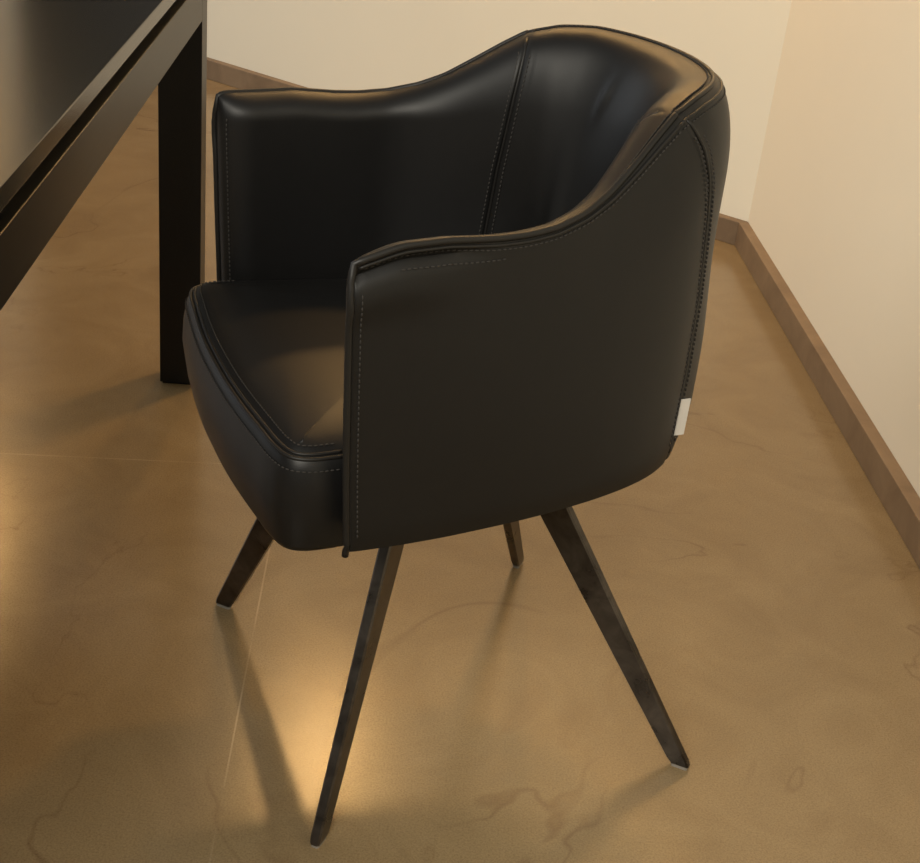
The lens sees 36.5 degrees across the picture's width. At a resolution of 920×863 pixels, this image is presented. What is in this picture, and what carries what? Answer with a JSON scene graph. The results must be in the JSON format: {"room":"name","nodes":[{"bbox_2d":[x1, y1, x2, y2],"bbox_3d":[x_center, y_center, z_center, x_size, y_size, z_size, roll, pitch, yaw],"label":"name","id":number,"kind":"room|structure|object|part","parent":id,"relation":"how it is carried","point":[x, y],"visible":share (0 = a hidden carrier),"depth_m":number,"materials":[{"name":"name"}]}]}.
{"room":"dining room","nodes":[
{"label":"dining room","id":0,"kind":"room"},
{"bbox_2d":[0,79,919,862],"bbox_3d":[-1.497,-0.105,2.452,5.800,0.080,9.500,6,28,0],"label":"floor","id":1,"kind":"structure","parent":0,"point":[767,593],"depth_m":1.91,"materials":[{"name":"stone"}]},
{"bbox_2d":[0,0,206,384],"bbox_3d":[-0.847,-0.040,1.558,0.860,0.752,1.850,4,28,-4],"label":"table","id":2,"kind":"object","parent":1,"relation":"on","point":[75,75],"visible":0.81,"depth_m":1.64,"materials":[{"name":"black wood"}]},
{"bbox_3d":[-0.475,-0.414,2.383,0.071,0.710,0.056,4,28,-4],"label":"leg","id":3,"kind":"part","parent":2,"relation":"part of","materials":[{"name":"black wood"}]},
{"bbox_2d":[182,24,729,848],"bbox_3d":[-0.014,-0.032,1.635,0.571,0.822,0.527,-6,30,-22],"label":"armchair","id":4,"kind":"object","parent":1,"relation":"on","point":[472,295],"visible":1,"depth_m":1.46,"materials":[{"name":"black leather"}]},
{"bbox_3d":[-0.228,0.095,1.817,0.205,0.382,0.015,17,29,20],"label":"leg","id":5,"kind":"part","parent":4,"relation":"part of","materials":[{"name":"wood"}]},
{"bbox_3d":[-0.051,-0.059,1.602,0.483,0.132,0.463,-6,30,-22],"label":"seat","id":6,"kind":"part","parent":4,"relation":"part of","materials":[{"name":"black leather"}]},
{"bbox_3d":[-0.104,0.249,1.547,0.015,0.382,0.212,15,29,17],"label":"leg","id":7,"kind":"part","parent":4,"relation":"part of","materials":[{"name":"wood"}]},
{"bbox_3d":[-0.076,-0.294,1.712,0.444,0.408,0.084,3,28,-6],"label":"armrest","id":8,"kind":"part","parent":4,"relation":"part of","materials":[{"name":"black leather"}]},
{"bbox_3d":[0.059,0.080,1.903,0.015,0.382,0.280,15,29,17],"label":"leg","id":9,"kind":"part","parent":4,"relation":"part of","materials":[{"name":"wood"}]},
{"bbox_3d":[0.078,-0.104,1.380,0.444,0.408,0.084,-17,35,-37],"label":"armrest","id":10,"kind":"part","parent":4,"relation":"part of","materials":[{"name":"black leather"}]},
{"bbox_3d":[0.176,-0.225,1.613,0.198,0.424,0.373,-6,30,-22],"label":"backrest","id":11,"kind":"part","parent":4,"relation":"part of","materials":[{"name":"black leather"}]},
{"bbox_3d":[0.165,0.207,1.683,0.300,0.382,0.015,16,29,18],"label":"leg","id":12,"kind":"part","parent":4,"relation":"part of","materials":[{"name":"wood"}]},
{"bbox_2d":[207,0,791,221],"bbox_3d":[-0.767,-2.335,4.008,4.257,2.550,0.120,24,32,30],"label":"wall","id":13,"kind":"structure","parent":0,"point":[318,44],"depth_m":3.82,"materials":[{"name":"beige paint"}]},
{"bbox_2d":[207,57,746,244],"bbox_3d":[-0.074,-0.838,3.984,1.981,0.061,0.026,24,32,30],"label":"baseboard","id":14,"kind":"structure","parent":13,"relation":"attached to","point":[218,71],"depth_m":4.33,"materials":[{"name":"wood"}]},
{"bbox_2d":[748,0,919,496],"bbox_3d":[0.965,-0.205,0.293,0.120,2.550,6.057,4,28,-4],"label":"wall","id":15,"kind":"structure","parent":0,"point":[835,206],"depth_m":2.70,"materials":[{"name":"beige paint"}]},
{"bbox_2d":[735,222,919,568],"bbox_3d":[0.777,0.903,0.833,0.026,0.061,6.011,4,28,-4],"label":"baseboard","id":16,"kind":"structure","parent":15,"relation":"attached to","point":[894,490],"depth_m":2.64,"materials":[{"name":"wood"}]}
]}

